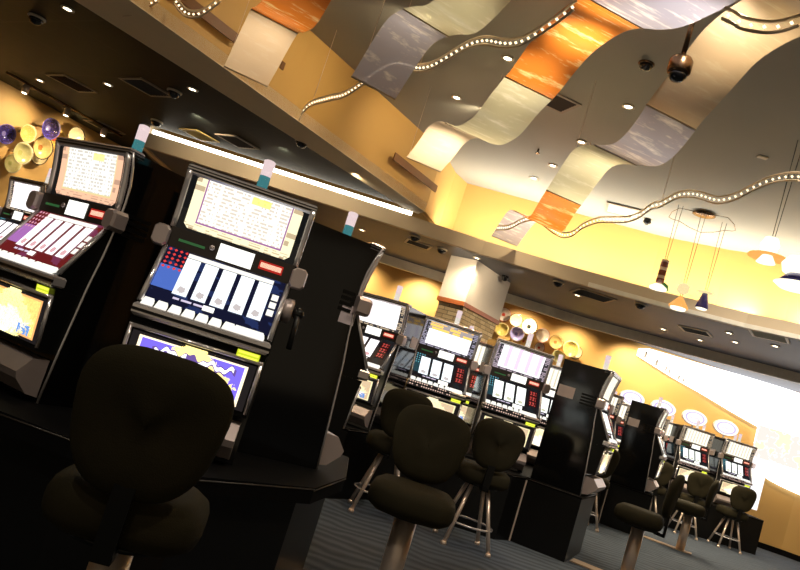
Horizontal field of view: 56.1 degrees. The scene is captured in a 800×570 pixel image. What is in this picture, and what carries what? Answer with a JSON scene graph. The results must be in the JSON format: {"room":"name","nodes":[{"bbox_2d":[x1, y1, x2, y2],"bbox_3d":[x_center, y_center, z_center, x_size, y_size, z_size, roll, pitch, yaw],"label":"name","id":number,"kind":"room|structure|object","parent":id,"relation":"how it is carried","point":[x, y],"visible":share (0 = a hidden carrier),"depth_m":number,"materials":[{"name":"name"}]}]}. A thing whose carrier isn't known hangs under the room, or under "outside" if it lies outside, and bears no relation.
{"room":"games hall","nodes":[
{"label":"games hall","id":0,"kind":"room"},
{"bbox_2d":[0,80,219,206],"bbox_3d":[-7.765,-2.734,7.594,0.182,4.600,17.468,15,-7,25],"label":"wall","id":1,"kind":"structure","parent":0,"point":[18,109],"depth_m":11.66,"materials":[{"name":"paint"}]},
{"bbox_2d":[0,124,15,143],"bbox_3d":[-5.939,-2.271,11.272,0.103,0.310,0.310,15,-7,25],"label":"glass plate","id":2,"kind":"object","parent":1,"relation":"attached to","point":[7,131],"visible":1,"depth_m":11.31,"materials":[{"name":"glass"}]},
{"bbox_2d":[4,154,21,172],"bbox_3d":[-5.951,-1.862,11.475,0.103,0.300,0.300,15,-7,25],"label":"glass plate","id":3,"kind":"object","parent":1,"relation":"attached to","point":[10,164],"visible":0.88,"depth_m":11.49,"materials":[{"name":"glass"}]},
{"bbox_2d":[8,142,32,164],"bbox_3d":[-5.825,-2.022,11.387,0.323,0.340,0.340,15,-7,25],"label":"glass plate","id":4,"kind":"object","parent":1,"relation":"attached to","point":[22,152],"visible":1,"depth_m":11.37,"materials":[{"name":"glass"}]},
{"bbox_2d":[18,124,36,142],"bbox_3d":[-5.760,-2.329,11.484,0.213,0.280,0.280,15,-7,25],"label":"glass plate","id":5,"kind":"object","parent":1,"relation":"attached to","point":[28,133],"visible":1,"depth_m":11.49,"materials":[{"name":"glass"}]},
{"bbox_2d":[33,136,53,159],"bbox_3d":[-5.668,-2.161,11.772,0.213,0.370,0.370,15,-7,25],"label":"glass plate","id":6,"kind":"object","parent":1,"relation":"attached to","point":[43,148],"visible":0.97,"depth_m":11.78,"materials":[{"name":"glass"}]},
{"bbox_2d":[36,118,60,139],"bbox_3d":[-5.554,-2.459,11.713,0.323,0.340,0.340,15,-7,25],"label":"glass plate","id":7,"kind":"object","parent":1,"relation":"attached to","point":[51,128],"visible":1,"depth_m":11.70,"materials":[{"name":"glass"}]},
{"bbox_2d":[67,126,84,139],"bbox_3d":[-5.361,-2.431,12.266,0.213,0.340,0.340,15,-7,25],"label":"glass plate","id":8,"kind":"object","parent":1,"relation":"attached to","point":[76,132],"visible":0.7,"depth_m":12.27,"materials":[{"name":"glass"}]},
{"bbox_2d":[0,0,394,202],"bbox_3d":[-6.459,-3.821,5.839,6.150,0.080,16.818,13,-7,35],"label":"ceiling","id":9,"kind":"structure","parent":0,"point":[81,45],"depth_m":9.16,"materials":[{"name":"black paint"}]},
{"bbox_2d":[27,12,45,25],"bbox_3d":[-3.667,-2.661,7.551,0.180,0.090,0.180,18,-6,0],"label":"ceiling camera","id":10,"kind":"object","parent":9,"relation":"attached to","point":[35,19],"visible":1,"depth_m":7.50,"materials":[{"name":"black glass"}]},
{"bbox_2d":[6,71,121,136],"bbox_3d":[-4.992,-2.616,11.265,0.100,0.167,2.200,15,-7,25],"label":"track light","id":11,"kind":"object","parent":9,"relation":"attached to","point":[25,89],"visible":1,"depth_m":11.21,"materials":[{"name":"brown metal"}]},
{"bbox_2d":[45,74,98,92],"bbox_3d":[-4.312,-2.647,9.851,0.500,0.016,0.500,13,-8,38],"label":"ceiling vent","id":12,"kind":"object","parent":9,"relation":"in","point":[64,79],"visible":1,"depth_m":9.83,"materials":[{"name":"brown metal"}]},
{"bbox_2d":[118,77,171,97],"bbox_3d":[-3.003,-2.339,8.877,0.480,0.016,0.480,13,-8,38],"label":"ceiling vent","id":13,"kind":"object","parent":9,"relation":"in","point":[139,83],"visible":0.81,"depth_m":8.85,"materials":[{"name":"metal"}]},
{"bbox_2d":[143,123,171,170],"bbox_3d":[-3.794,-2.095,12.482,0.100,0.400,2.950,18,-6,0],"label":"trim","id":14,"kind":"structure","parent":9,"relation":"attached to","point":[146,150],"depth_m":11.46,"materials":[{"name":"beige paint"}]},
{"bbox_2d":[179,128,219,142],"bbox_3d":[-2.817,-2.098,10.528,0.420,0.016,0.420,13,-8,38],"label":"ceiling vent","id":15,"kind":"object","parent":9,"relation":"in","point":[195,133],"visible":1,"depth_m":10.50,"materials":[{"name":"gold metal"}]},
{"bbox_2d":[215,134,259,149],"bbox_3d":[-2.206,-1.942,10.180,0.450,0.016,0.450,13,-8,38],"label":"ceiling vent","id":16,"kind":"object","parent":9,"relation":"in","point":[234,140],"visible":1,"depth_m":10.15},
{"bbox_2d":[132,0,455,224],"bbox_3d":[-3.279,-3.425,4.347,0.313,0.970,17.219,14,-7,32],"label":"ceiling soffit","id":17,"kind":"structure","parent":0,"point":[364,119],"depth_m":8.67,"materials":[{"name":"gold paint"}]},
{"bbox_2d":[173,0,220,18],"bbox_3d":[-1.682,-2.287,6.159,0.593,0.215,0.022,14,-7,34],"label":"light strip","id":18,"kind":"object","parent":17,"relation":"attached to","point":[179,1],"visible":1,"depth_m":6.12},
{"bbox_2d":[180,0,238,43],"bbox_3d":[-2.398,-2.770,5.720,0.018,0.095,3.500,14,-7,33],"label":"air vent","id":19,"kind":"object","parent":17,"relation":"in","point":[210,18],"visible":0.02,"depth_m":6.88,"materials":[{"name":"metal"}]},
{"bbox_2d":[75,0,426,213],"bbox_3d":[-4.161,-3.247,4.386,1.511,0.130,16.515,14,-7,32],"label":"beam","id":20,"kind":"structure","parent":17,"relation":"attached to","point":[143,26],"depth_m":7.65,"materials":[{"name":"paint"}]},
{"bbox_2d":[152,130,411,214],"bbox_3d":[-1.731,-1.653,11.040,4.000,0.060,0.060,18,-6,0],"label":"tube","id":21,"kind":"object","parent":17,"relation":"attached to","point":[155,132],"visible":1,"depth_m":11.02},
{"bbox_2d":[393,152,437,191],"bbox_3d":[0.222,-1.511,10.152,0.018,0.100,1.200,14,-7,33],"label":"air vent","id":22,"kind":"object","parent":17,"relation":"in","point":[397,158],"visible":1,"depth_m":10.10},
{"bbox_2d":[143,149,799,392],"bbox_3d":[2.772,0.027,11.498,14.500,0.080,8.300,18,-6,0],"label":"ceiling","id":23,"kind":"structure","parent":0,"point":[540,288],"depth_m":12.29,"materials":[{"name":"paint"}]},
{"bbox_2d":[569,287,616,302],"bbox_3d":[2.991,0.163,11.642,0.600,0.016,0.600,18,-6,0],"label":"ceiling vent","id":24,"kind":"object","parent":23,"relation":"in","point":[580,291],"visible":1,"depth_m":11.62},
{"bbox_2d":[678,325,712,337],"bbox_3d":[4.697,0.736,11.931,0.460,0.016,0.460,14,-7,34],"label":"ceiling vent","id":25,"kind":"object","parent":23,"relation":"in","point":[684,328],"visible":1,"depth_m":11.89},
{"bbox_2d":[749,330,790,343],"bbox_3d":[5.145,0.715,10.449,0.500,0.016,0.500,14,-7,34],"label":"ceiling vent","id":26,"kind":"object","parent":23,"relation":"in","point":[753,333],"visible":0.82,"depth_m":10.47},
{"bbox_2d":[434,255,509,342],"bbox_3d":[0.878,1.265,12.389,0.525,3.220,1.490,14,-7,32],"label":"stone pillar","id":27,"kind":"structure","parent":0,"point":[470,287],"depth_m":12.02,"materials":[{"name":"paint"}]},
{"bbox_2d":[217,147,799,555],"bbox_3d":[2.608,1.407,15.300,14.635,4.600,1.989,17,-6,9],"label":"wall","id":28,"kind":"structure","parent":0,"point":[779,507],"depth_m":15.46,"materials":[{"name":"paint"}]},
{"bbox_2d":[495,323,508,336],"bbox_3d":[2.069,0.918,15.347,0.280,0.280,0.213,18,-6,0],"label":"glass plate","id":29,"kind":"object","parent":28,"relation":"attached to","point":[502,329],"visible":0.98,"depth_m":15.28,"materials":[{"name":"glass"}]},
{"bbox_2d":[509,313,522,326],"bbox_3d":[2.360,0.729,15.375,0.280,0.280,0.213,18,-6,0],"label":"glass plate","id":30,"kind":"object","parent":28,"relation":"attached to","point":[515,319],"visible":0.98,"depth_m":15.31,"materials":[{"name":"glass"}]},
{"bbox_2d":[510,326,523,340],"bbox_3d":[2.337,1.002,15.236,0.300,0.300,0.433,18,-6,0],"label":"glass plate","id":31,"kind":"object","parent":28,"relation":"attached to","point":[516,333],"visible":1,"depth_m":15.06,"materials":[{"name":"glass"}]},
{"bbox_2d":[521,318,537,334],"bbox_3d":[2.613,0.856,15.315,0.340,0.340,0.323,18,-6,0],"label":"glass plate","id":32,"kind":"object","parent":28,"relation":"attached to","point":[529,325],"visible":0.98,"depth_m":15.20,"materials":[{"name":"glass"}]},
{"bbox_2d":[536,328,549,342],"bbox_3d":[2.902,1.037,15.361,0.300,0.300,0.213,18,-6,0],"label":"glass plate","id":33,"kind":"object","parent":28,"relation":"attached to","point":[542,334],"visible":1,"depth_m":15.30,"materials":[{"name":"glass"}]},
{"bbox_2d":[549,335,563,349],"bbox_3d":[3.173,1.175,15.356,0.300,0.300,0.213,18,-6,0],"label":"glass plate","id":34,"kind":"object","parent":28,"relation":"attached to","point":[556,342],"visible":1,"depth_m":15.29,"materials":[{"name":"glass"}]},
{"bbox_2d":[563,341,578,356],"bbox_3d":[3.446,1.308,15.296,0.340,0.340,0.323,18,-6,0],"label":"glass plate","id":35,"kind":"object","parent":28,"relation":"attached to","point":[570,348],"visible":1,"depth_m":15.18,"materials":[{"name":"glass"}]},
{"bbox_2d":[637,349,799,494],"bbox_3d":[6.943,2.850,15.063,4.788,2.019,0.795,16,-6,15],"label":"window","id":36,"kind":"structure","parent":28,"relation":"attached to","point":[775,410],"depth_m":15.33,"materials":[{"name":"glass"}]},
{"bbox_2d":[757,542,799,561],"bbox_3d":[1.859,3.503,14.984,14.456,0.110,1.838,17,-6,9],"label":"baseboard","id":37,"kind":"structure","parent":28,"relation":"attached to","point":[784,553],"depth_m":14.86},
{"bbox_2d":[303,498,799,569],"bbox_3d":[-1.724,1.467,5.831,23.600,0.100,22.000,18,-6,0],"label":"floor","id":38,"kind":"structure","parent":0,"point":[342,539],"depth_m":6.41,"materials":[{"name":"carpet"}]},
{"bbox_2d":[41,344,234,569],"bbox_3d":[-0.855,0.733,2.381,0.470,1.095,0.784,18,-6,-7],"label":"stool","id":39,"kind":"object","parent":38,"relation":"on","point":[147,424],"visible":1,"depth_m":2.06,"materials":[{"name":"fabric"}]},
{"bbox_2d":[0,384,348,569],"bbox_3d":[-1.513,0.941,3.895,2.393,0.620,2.178,18,-6,0],"label":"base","id":40,"kind":"object","parent":38,"relation":"on","point":[264,514],"visible":0.46,"depth_m":3.06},
{"bbox_2d":[0,124,184,407],"bbox_3d":[-1.546,-0.144,3.681,0.708,1.370,0.629,14,-7,33],"label":"machine","id":41,"kind":"object","parent":40,"relation":"on","point":[72,272],"visible":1,"depth_m":3.47,"materials":[{"name":"plastic"}]},
{"bbox_2d":[0,338,49,396],"bbox_3d":[-1.842,0.345,3.419,0.560,0.170,0.135,14,-7,33],"label":"tray","id":42,"kind":"object","parent":41,"relation":"on","point":[24,370],"depth_m":3.30,"materials":[{"name":"metal"}]},
{"bbox_2d":[118,212,150,243],"bbox_3d":[-1.248,-0.266,3.526,0.006,0.108,0.150,14,-7,33],"label":"vent","id":43,"kind":"object","parent":41,"relation":"attached to","point":[137,230],"depth_m":3.54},
{"bbox_2d":[132,124,150,152],"bbox_3d":[-1.261,-0.692,3.632,0.059,0.170,0.059,18,-6,0],"label":"signal light","id":44,"kind":"object","parent":41,"relation":"on","point":[143,130],"depth_m":3.61,"materials":[{"name":"white plastic"}]},
{"bbox_2d":[0,384,348,503],"bbox_3d":[-1.431,0.683,3.923,2.385,0.075,2.170,18,-6,0],"label":"countertop","id":45,"kind":"structure","parent":40,"relation":"on","point":[245,468],"depth_m":3.19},
{"bbox_2d":[122,159,317,464],"bbox_3d":[-0.801,0.058,3.370,0.749,1.370,0.359,18,-6,-7],"label":"machine","id":46,"kind":"object","parent":40,"relation":"on","point":[215,294],"visible":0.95,"depth_m":3.33,"materials":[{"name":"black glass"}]},
{"bbox_2d":[216,420,240,459],"bbox_3d":[-0.980,0.594,3.200,0.560,0.170,0.135,18,-6,-7],"label":"tray","id":47,"kind":"object","parent":46,"relation":"on","point":[228,449],"depth_m":3.21,"materials":[{"name":"metal"}]},
{"bbox_2d":[256,159,275,188],"bbox_3d":[-0.636,-0.505,3.531,0.060,0.170,0.060,18,-6,0],"label":"signal light","id":48,"kind":"object","parent":46,"relation":"on","point":[268,167],"depth_m":3.51,"materials":[{"name":"white plastic"}]},
{"bbox_2d":[238,211,385,469],"bbox_3d":[-0.500,0.238,4.140,0.594,1.370,0.708,21,-7,-27],"label":"machine","id":49,"kind":"object","parent":40,"relation":"on","point":[310,388],"visible":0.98,"depth_m":3.85,"materials":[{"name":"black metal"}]},
{"bbox_2d":[319,431,343,464],"bbox_3d":[-0.487,0.859,4.181,0.135,0.170,0.560,21,-7,-27],"label":"tray","id":50,"kind":"object","parent":49,"relation":"on","point":[332,449],"depth_m":3.93,"materials":[{"name":"metal"}]},
{"bbox_2d":[338,289,355,312],"bbox_3d":[-0.276,0.084,3.906,0.070,0.108,0.006,21,-7,-27],"label":"vent","id":51,"kind":"object","parent":49,"relation":"attached to","point":[345,291],"depth_m":3.90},
{"bbox_2d":[342,211,357,235],"bbox_3d":[-0.282,-0.323,4.166,0.060,0.170,0.060,18,-6,0],"label":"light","id":52,"kind":"object","parent":49,"relation":"on","point":[352,217],"depth_m":4.15,"materials":[{"name":"white plastic"}]},
{"bbox_2d":[347,388,432,524],"bbox_3d":[-0.073,1.426,6.419,0.470,1.095,0.524,18,-6,-3],"label":"stool","id":53,"kind":"object","parent":38,"relation":"on","point":[395,400],"visible":0.54,"depth_m":6.24,"materials":[{"name":"fabric"}]},
{"bbox_2d":[368,404,470,569],"bbox_3d":[-0.028,1.178,4.041,0.638,1.095,0.538,17,-6,6],"label":"stool","id":54,"kind":"object","parent":38,"relation":"on","point":[430,444],"visible":1,"depth_m":4.18,"materials":[{"name":"fabric"}]},
{"bbox_2d":[326,423,595,561],"bbox_3d":[0.405,1.996,7.948,3.228,0.620,3.028,18,-6,0],"label":"cabinet","id":55,"kind":"object","parent":38,"relation":"on","point":[541,517],"visible":0.45,"depth_m":7.02,"materials":[{"name":"metal"}]},
{"bbox_2d":[347,285,425,430],"bbox_3d":[-0.274,0.643,7.163,0.708,1.370,0.630,15,-7,25],"label":"machine","id":56,"kind":"object","parent":55,"relation":"on","point":[391,332],"visible":0.6,"depth_m":6.98,"materials":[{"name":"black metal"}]},
{"bbox_2d":[348,404,372,427],"bbox_3d":[-0.539,1.140,6.883,0.560,0.170,0.135,15,-7,25],"label":"tray","id":57,"kind":"object","parent":56,"relation":"on","point":[361,415],"depth_m":6.78,"materials":[{"name":"metal"}]},
{"bbox_2d":[394,285,402,300],"bbox_3d":[-0.019,0.090,7.152,0.060,0.170,0.060,18,-6,0],"label":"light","id":58,"kind":"object","parent":56,"relation":"on","point":[399,288],"depth_m":7.13,"materials":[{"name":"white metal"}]},
{"bbox_2d":[404,310,482,415],"bbox_3d":[0.375,0.906,7.674,0.708,1.370,0.630,18,-6,-3],"label":"machine","id":59,"kind":"object","parent":55,"relation":"on","point":[442,364],"visible":0.75,"depth_m":7.54,"materials":[{"name":"plastic"}]},
{"bbox_2d":[342,423,595,499],"bbox_3d":[0.494,1.717,7.978,3.220,0.030,3.020,18,-6,0],"label":"countertop","id":60,"kind":"structure","parent":55,"relation":"on","point":[527,469],"depth_m":7.14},
{"bbox_2d":[459,326,486,419],"bbox_3d":[0.671,1.152,9.056,0.708,1.370,0.630,17,-6,3],"label":"machine","id":61,"kind":"object","parent":55,"relation":"on","point":[481,348],"visible":0.03,"depth_m":8.88,"materials":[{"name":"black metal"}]},
{"bbox_2d":[464,333,554,472],"bbox_3d":[1.105,1.139,7.683,0.708,1.370,0.630,18,-6,-5],"label":"machine","id":62,"kind":"object","parent":55,"relation":"on","point":[510,384],"visible":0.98,"depth_m":7.55,"materials":[{"name":"metal"}]},
{"bbox_2d":[467,437,525,469],"bbox_3d":[0.957,1.670,7.382,0.560,0.170,0.135,18,-6,-5],"label":"tray","id":63,"kind":"object","parent":62,"relation":"on","point":[520,463],"depth_m":7.37,"materials":[{"name":"metal"}]},
{"bbox_2d":[526,354,562,465],"bbox_3d":[1.763,1.504,9.105,0.708,1.370,0.630,17,-6,6],"label":"machine","id":64,"kind":"object","parent":55,"relation":"on","point":[552,380],"visible":0.16,"depth_m":8.90,"materials":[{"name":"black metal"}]},
{"bbox_2d":[526,448,537,463],"bbox_3d":[1.573,2.022,8.804,0.560,0.170,0.135,17,-6,6],"label":"tray","id":65,"kind":"object","parent":64,"relation":"on","point":[531,455],"depth_m":8.77,"materials":[{"name":"metal"}]},
{"bbox_2d":[530,355,621,495],"bbox_3d":[1.853,1.349,7.440,0.630,1.370,0.708,15,-7,25],"label":"machine","id":66,"kind":"object","parent":55,"relation":"on","point":[578,443],"visible":1,"depth_m":7.19,"materials":[{"name":"metal"}]},
{"bbox_2d":[579,393,596,407],"bbox_3d":[1.803,1.105,7.184,0.150,0.108,0.006,15,-7,25],"label":"vent","id":67,"kind":"object","parent":66,"relation":"attached to","point":[586,400],"depth_m":7.19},
{"bbox_2d":[581,475,605,494],"bbox_3d":[1.891,1.954,7.276,0.135,0.170,0.560,15,-7,25],"label":"tray","id":68,"kind":"object","parent":66,"relation":"on","point":[590,484],"depth_m":7.05,"materials":[{"name":"metal"}]},
{"bbox_2d":[432,418,525,557],"bbox_3d":[0.674,1.652,6.320,0.470,1.095,0.524,18,-6,-6],"label":"stool","id":69,"kind":"object","parent":38,"relation":"on","point":[497,444],"visible":0.93,"depth_m":6.14,"materials":[{"name":"fabric"}]},
{"bbox_2d":[588,449,619,531],"bbox_3d":[2.522,2.638,9.950,0.470,1.095,0.524,18,-6,-3],"label":"stool","id":70,"kind":"object","parent":38,"relation":"on","point":[614,461],"visible":0.18,"depth_m":9.77,"materials":[{"name":"fabric"}]},
{"bbox_2d":[589,476,652,533],"bbox_3d":[2.769,3.175,11.836,2.008,0.620,2.808,18,-6,0],"label":"cabinet","id":71,"kind":"object","parent":38,"relation":"on","point":[617,493],"visible":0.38,"depth_m":10.66,"materials":[{"name":"metal"}]},
{"bbox_2d":[610,394,623,435],"bbox_3d":[2.849,2.073,11.145,0.708,1.370,0.630,18,-6,-3],"label":"machine","id":72,"kind":"object","parent":71,"relation":"on","point":[617,400],"visible":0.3,"depth_m":11.04,"materials":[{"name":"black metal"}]},
{"bbox_2d":[615,391,630,450],"bbox_3d":[3.559,2.507,13.034,0.708,1.370,0.630,18,-6,0],"label":"machine","id":73,"kind":"object","parent":71,"relation":"on","point":[624,410],"visible":0.14,"depth_m":12.92,"materials":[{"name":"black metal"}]},
{"bbox_2d":[606,476,652,496],"bbox_3d":[2.858,2.896,11.867,2.000,0.030,2.800,18,-6,0],"label":"countertop","id":74,"kind":"structure","parent":71,"relation":"on","point":[608,478],"depth_m":10.71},
{"bbox_2d":[610,397,668,491],"bbox_3d":[3.608,2.296,10.981,0.630,1.370,0.708,15,-7,25],"label":"machine","id":75,"kind":"object","parent":71,"relation":"on","point":[641,450],"visible":1,"depth_m":10.72,"materials":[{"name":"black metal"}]},
{"bbox_2d":[645,479,658,491],"bbox_3d":[3.646,2.901,10.816,0.135,0.170,0.560,15,-7,25],"label":"tray","id":76,"kind":"object","parent":75,"relation":"on","point":[650,484],"depth_m":10.58,"materials":[{"name":"metal"}]},
{"bbox_2d":[570,475,684,569],"bbox_3d":[2.139,2.196,7.036,0.784,1.095,0.470,15,-7,26],"label":"stool","id":77,"kind":"object","parent":38,"relation":"on","point":[641,520],"visible":1,"depth_m":6.86,"materials":[{"name":"fabric"}]},
{"bbox_2d":[649,461,673,512],"bbox_3d":[4.287,3.516,12.834,0.470,1.095,0.524,18,-6,0],"label":"stool","id":78,"kind":"object","parent":38,"relation":"on","point":[667,471],"visible":0.3,"depth_m":12.64,"materials":[{"name":"fabric"}]},
{"bbox_2d":[643,480,719,554],"bbox_3d":[4.006,3.188,10.663,0.784,1.095,0.470,15,-7,25],"label":"stool","id":79,"kind":"object","parent":38,"relation":"on","point":[690,510],"visible":0.94,"depth_m":10.50,"materials":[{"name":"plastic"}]},
{"bbox_2d":[669,472,712,540],"bbox_3d":[4.955,3.728,12.834,0.470,1.095,0.524,18,-6,0],"label":"stool","id":80,"kind":"object","parent":38,"relation":"on","point":[698,484],"visible":0.65,"depth_m":12.64,"materials":[{"name":"fabric"}]},
{"bbox_2d":[651,487,763,554],"bbox_3d":[4.888,4.105,14.173,3.108,0.620,1.808,18,-6,0],"label":"cabinet","id":81,"kind":"object","parent":38,"relation":"on","point":[750,530],"visible":0.23,"depth_m":13.27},
{"bbox_2d":[650,400,675,451],"bbox_3d":[5.042,3.057,14.806,0.618,1.590,0.630,18,-6,0],"label":"machine","id":82,"kind":"object","parent":81,"relation":"on","point":[672,410],"visible":0.16,"depth_m":14.84,"materials":[{"name":"silver metal"}]},
{"bbox_2d":[663,421,714,493],"bbox_3d":[5.380,3.189,13.979,0.708,1.370,0.630,18,-6,-3],"label":"machine","id":83,"kind":"object","parent":81,"relation":"on","point":[688,451],"visible":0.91,"depth_m":13.86,"materials":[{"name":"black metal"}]},
{"bbox_2d":[671,479,688,493],"bbox_3d":[5.225,3.718,13.677,0.560,0.170,0.135,18,-6,-3],"label":"tray","id":84,"kind":"object","parent":83,"relation":"on","point":[684,490],"depth_m":13.65,"materials":[{"name":"metal"}]},
{"bbox_2d":[681,410,706,430],"bbox_3d":[5.661,3.253,14.806,0.618,1.590,0.630,18,-6,0],"label":"machine","id":85,"kind":"object","parent":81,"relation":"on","point":[691,417],"visible":0.18,"depth_m":14.84,"materials":[{"name":"glass"}]},
{"bbox_2d":[664,487,763,521],"bbox_3d":[4.976,3.825,14.204,3.100,0.030,1.800,18,-6,0],"label":"countertop","id":86,"kind":"structure","parent":81,"relation":"on","point":[713,504],"depth_m":13.32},
{"bbox_2d":[710,419,738,449],"bbox_3d":[6.281,3.450,14.806,0.618,1.590,0.630,18,-6,0],"label":"machine","id":87,"kind":"object","parent":81,"relation":"on","point":[724,427],"visible":0.18,"depth_m":14.84,"materials":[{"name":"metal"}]},
{"bbox_2d":[702,434,757,507],"bbox_3d":[6.162,3.437,13.979,0.708,1.370,0.630,18,-6,-3],"label":"machine","id":88,"kind":"object","parent":81,"relation":"on","point":[730,463],"visible":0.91,"depth_m":13.85,"materials":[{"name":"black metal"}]},
{"bbox_2d":[713,494,732,507],"bbox_3d":[6.007,3.966,13.677,0.560,0.170,0.135,18,-6,-3],"label":"tray","id":89,"kind":"object","parent":88,"relation":"on","point":[723,499],"depth_m":13.65,"materials":[{"name":"metal"}]},
{"bbox_2d":[750,459,768,509],"bbox_3d":[6.540,3.676,13.851,0.110,0.880,0.430,18,-6,0],"label":"end panel","id":90,"kind":"object","parent":88,"relation":"attached to","point":[759,473],"visible":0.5,"depth_m":13.67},
{"bbox_2d":[707,486,756,553],"bbox_3d":[5.689,3.961,12.834,0.470,1.095,0.524,18,-6,0],"label":"stool","id":91,"kind":"object","parent":38,"relation":"on","point":[742,499],"visible":1,"depth_m":12.65,"materials":[{"name":"fabric"}]},
{"bbox_3d":[-3.762,0.533,6.665,1.358,0.620,1.607,18,-6,0],"label":"machine base","id":92,"kind":"object","parent":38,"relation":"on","visible":0},
{"bbox_2d":[0,168,51,239],"bbox_3d":[-3.330,-0.384,6.639,0.708,1.370,0.630,13,-7,37],"label":"machine","id":93,"kind":"object","parent":92,"relation":"on","point":[14,211],"visible":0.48,"depth_m":6.59,"materials":[{"name":"plastic"}]},
{"bbox_2d":[311,0,799,257],"bbox_3d":[0.475,-2.744,4.262,16.753,0.080,15.900,18,-6,0],"label":"ceiling","id":94,"kind":"structure","parent":0,"point":[760,115],"depth_m":8.07,"materials":[{"name":"paint"}]},
{"bbox_2d":[224,0,330,86],"bbox_3d":[-0.703,-2.369,5.604,0.430,1.052,2.895,20,-6,-22],"label":"banner","id":95,"kind":"object","parent":94,"relation":"hanging from","point":[269,29],"visible":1,"depth_m":6.41,"materials":[{"name":"fabric"}]},
{"bbox_2d":[351,0,510,99],"bbox_3d":[0.415,-2.011,5.157,0.411,1.151,1.765,21,-7,-31],"label":"banner","id":96,"kind":"object","parent":94,"relation":"hanging from","point":[388,62],"visible":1,"depth_m":5.61,"materials":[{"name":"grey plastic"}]},
{"bbox_2d":[299,0,576,120],"bbox_3d":[0.105,-2.073,6.219,0.024,0.998,4.060,21,-7,-30],"label":"string lights","id":97,"kind":"object","parent":94,"relation":"hanging from","point":[574,1],"visible":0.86,"depth_m":5.32,"materials":[{"name":"plastic"}]},
{"bbox_2d":[545,93,581,113],"bbox_3d":[1.639,-1.925,7.887,0.400,0.016,0.400,19,-6,-17],"label":"ceiling vent","id":98,"kind":"object","parent":94,"relation":"in","point":[560,103],"visible":0.54,"depth_m":7.88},
{"bbox_2d":[406,0,736,171],"bbox_3d":[1.119,-1.814,5.963,0.451,0.934,5.655,19,-6,-14],"label":"banner","id":99,"kind":"object","parent":94,"relation":"hanging from","point":[550,60],"visible":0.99,"depth_m":5.74,"materials":[{"name":"fabric"}]},
{"bbox_2d":[605,202,640,219],"bbox_3d":[3.237,-1.076,10.889,0.500,0.016,0.500,16,-6,14],"label":"ceiling light","id":100,"kind":"object","parent":94,"relation":"in","point":[613,208],"visible":0.75,"depth_m":10.86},
{"bbox_2d":[491,0,799,246],"bbox_3d":[1.879,-1.320,7.284,0.433,1.136,7.647,18,-6,-2],"label":"banner","id":101,"kind":"object","parent":94,"relation":"hanging from","point":[722,53],"visible":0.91,"depth_m":5.22,"materials":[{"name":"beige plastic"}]},
{"bbox_2d":[721,6,799,34],"bbox_3d":[1.793,-1.315,3.738,0.363,0.131,0.024,15,-6,22],"label":"rope","id":102,"kind":"object","parent":101,"relation":"hanging from","point":[726,8],"visible":1,"depth_m":3.73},
{"bbox_2d":[638,59,654,71],"bbox_3d":[2.133,-1.895,6.512,0.144,0.072,0.144,18,-6,0],"label":"ceiling camera","id":103,"kind":"object","parent":94,"relation":"attached to","point":[645,65],"visible":1,"depth_m":6.47,"materials":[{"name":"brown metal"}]},
{"bbox_2d":[496,143,799,237],"bbox_3d":[2.242,-1.098,8.010,0.025,1.187,5.182,19,-6,-17],"label":"rope","id":104,"kind":"object","parent":94,"relation":"hanging from","point":[791,172],"visible":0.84,"depth_m":6.90,"materials":[{"name":"plastic"}]},
{"bbox_2d":[667,22,694,82],"bbox_3d":[1.839,-1.711,4.654,0.144,0.977,0.144,18,-6,0],"label":"camera","id":105,"kind":"object","parent":94,"relation":"hanging from","point":[680,65],"visible":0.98,"depth_m":4.57,"materials":[{"name":"brown metal"}]},
{"bbox_2d":[649,205,735,311],"bbox_3d":[3.819,-0.298,9.844,0.832,1.380,0.832,14,-7,34],"label":"cluster","id":106,"kind":"object","parent":94,"relation":"hanging from","point":[678,304],"visible":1,"depth_m":9.70,"materials":[{"name":"brown metal"}]},
{"bbox_2d":[649,283,666,291],"bbox_3d":[3.338,0.029,9.696,0.220,0.080,0.220,18,-6,0],"label":"diffuser","id":107,"kind":"object","parent":106,"relation":"attached to","point":[661,287],"depth_m":9.65,"materials":[{"name":"white glass"}]},
{"bbox_2d":[747,140,799,265],"bbox_3d":[3.551,-0.778,6.978,0.340,1.230,0.340,18,-6,0],"label":"globe pendant","id":108,"kind":"object","parent":94,"relation":"hanging from","point":[767,254],"visible":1,"depth_m":6.88,"materials":[{"name":"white glass"}]},
{"bbox_2d":[773,255,799,293],"bbox_3d":[3.620,-0.664,6.516,0.380,1.498,0.380,18,-6,0],"label":"globe pendant","id":109,"kind":"object","parent":94,"relation":"hanging from","point":[790,281],"visible":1,"depth_m":6.39,"materials":[{"name":"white glass"}]},
{"bbox_2d":[439,173,799,323],"bbox_3d":[6.372,-0.159,5.100,4.585,1.200,17.540,21,-7,-26],"label":"ceiling soffit","id":110,"kind":"structure","parent":0,"point":[738,282],"depth_m":11.63,"materials":[{"name":"yellow paint"}]},
{"bbox_2d":[144,133,799,340],"bbox_3d":[4.549,-0.084,5.816,7.147,0.210,18.984,22,-8,-38],"label":"trim","id":111,"kind":"structure","parent":110,"relation":"attached to","point":[169,147],"depth_m":11.01,"materials":[{"name":"beige paint"}]},
{"bbox_2d":[379,254,799,383],"bbox_3d":[2.904,0.470,13.942,14.229,0.170,1.188,17,-6,8],"label":"trim","id":112,"kind":"structure","parent":110,"relation":"attached to","point":[717,357],"depth_m":14.03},
{"bbox_2d":[588,282,799,339],"bbox_3d":[5.209,0.613,9.464,5.808,0.060,1.001,13,-8,39],"label":"trim","id":113,"kind":"structure","parent":110,"relation":"attached to","point":[592,285],"depth_m":10.47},
{"bbox_2d":[619,390,644,404],"bbox_3d":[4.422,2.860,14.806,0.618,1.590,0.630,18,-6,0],"label":"glass plate","id":114,"kind":"object","parent":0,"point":[629,395],"visible":0.05,"depth_m":14.84,"materials":[{"name":"glass"}]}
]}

